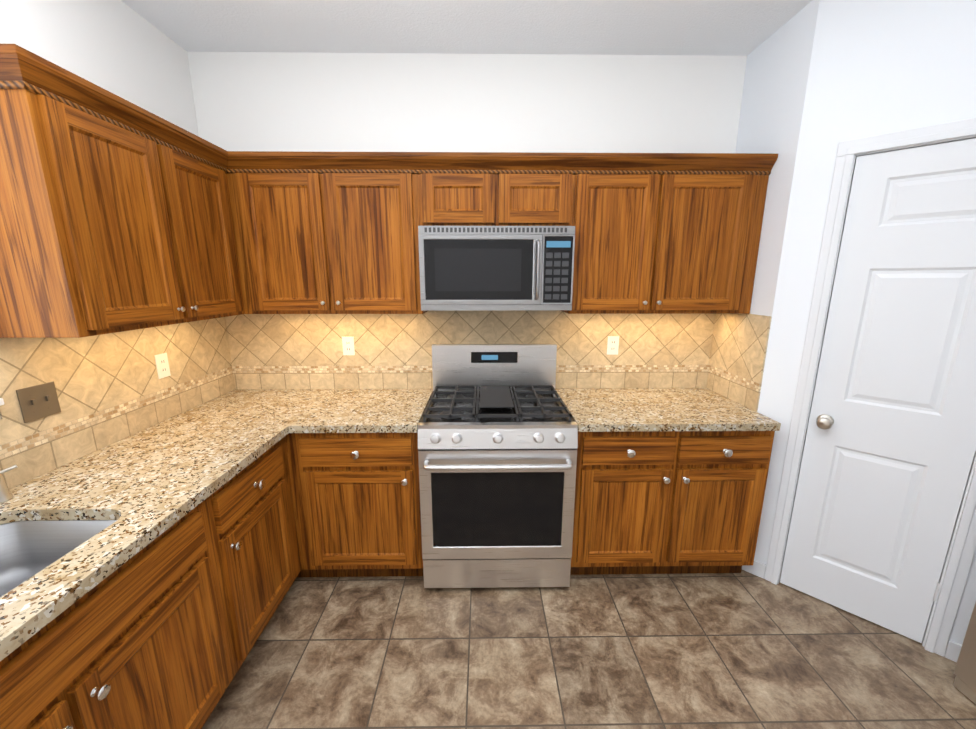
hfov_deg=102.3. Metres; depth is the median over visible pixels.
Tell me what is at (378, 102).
wall
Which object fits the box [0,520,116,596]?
sink
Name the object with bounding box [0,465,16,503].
soap dispenser
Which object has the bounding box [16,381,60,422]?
switch plate
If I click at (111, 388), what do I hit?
wall
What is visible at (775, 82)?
wall
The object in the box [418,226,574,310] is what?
microwave
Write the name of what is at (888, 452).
pantry door
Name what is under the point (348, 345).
electrical outlet
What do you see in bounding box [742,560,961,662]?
baseboard
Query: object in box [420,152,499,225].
upper cabinet
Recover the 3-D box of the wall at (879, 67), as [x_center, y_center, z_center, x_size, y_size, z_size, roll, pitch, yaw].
[1.776,-0.152,1.669,0.930,2.765,0.120,12,17,43]
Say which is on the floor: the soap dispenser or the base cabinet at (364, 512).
the base cabinet at (364, 512)
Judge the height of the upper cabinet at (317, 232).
0.768 m
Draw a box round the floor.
[202,570,975,728]
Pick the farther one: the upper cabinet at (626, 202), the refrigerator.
the upper cabinet at (626, 202)
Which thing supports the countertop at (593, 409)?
on the base cabinet at (647, 502)
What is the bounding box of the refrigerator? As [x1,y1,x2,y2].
[953,602,975,703]
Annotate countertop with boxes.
[0,389,335,660]
[288,389,432,432]
[555,388,780,431]
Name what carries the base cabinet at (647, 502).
on the floor
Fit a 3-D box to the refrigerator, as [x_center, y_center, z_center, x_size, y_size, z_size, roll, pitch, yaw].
[2.188,0.504,0.934,0.816,1.768,0.910,0,12,-1]
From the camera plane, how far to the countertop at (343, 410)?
2.03 m
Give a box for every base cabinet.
[40,434,303,714]
[300,432,423,576]
[570,431,774,574]
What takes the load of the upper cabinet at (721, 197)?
attached to the wall at (378, 102)
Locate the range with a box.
[418,344,577,587]
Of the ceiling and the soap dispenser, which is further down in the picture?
the soap dispenser
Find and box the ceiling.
[121,0,811,55]
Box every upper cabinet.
[0,44,247,337]
[228,151,426,313]
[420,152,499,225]
[500,152,579,227]
[560,153,679,313]
[668,153,777,313]
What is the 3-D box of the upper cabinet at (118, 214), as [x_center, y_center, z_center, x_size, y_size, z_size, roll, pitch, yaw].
[-1.413,-0.544,1.534,0.328,0.768,0.818,0,12,-1]
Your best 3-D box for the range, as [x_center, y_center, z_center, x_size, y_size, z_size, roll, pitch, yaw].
[0.043,0.537,2.186,0.756,1.200,0.724,0,12,-1]
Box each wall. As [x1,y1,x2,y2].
[0,0,235,488]
[187,52,746,388]
[704,0,819,411]
[754,0,975,644]
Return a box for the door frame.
[764,118,975,656]
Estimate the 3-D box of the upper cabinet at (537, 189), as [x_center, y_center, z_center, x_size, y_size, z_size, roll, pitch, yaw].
[0.232,-0.887,2.095,0.383,0.333,0.328,0,12,-1]
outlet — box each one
[154,353,170,378]
[342,337,354,354]
[607,336,618,354]
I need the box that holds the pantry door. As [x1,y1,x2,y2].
[780,138,975,642]
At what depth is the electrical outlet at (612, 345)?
2.42 m
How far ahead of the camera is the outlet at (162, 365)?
1.90 m
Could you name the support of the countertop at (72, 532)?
on the base cabinet at (164, 630)
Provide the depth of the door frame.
1.70 m
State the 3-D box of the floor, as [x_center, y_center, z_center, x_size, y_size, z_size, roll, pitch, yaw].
[0.549,1.496,0.698,4.425,0.050,4.274,0,12,-1]
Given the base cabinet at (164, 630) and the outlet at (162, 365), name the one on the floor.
the base cabinet at (164, 630)

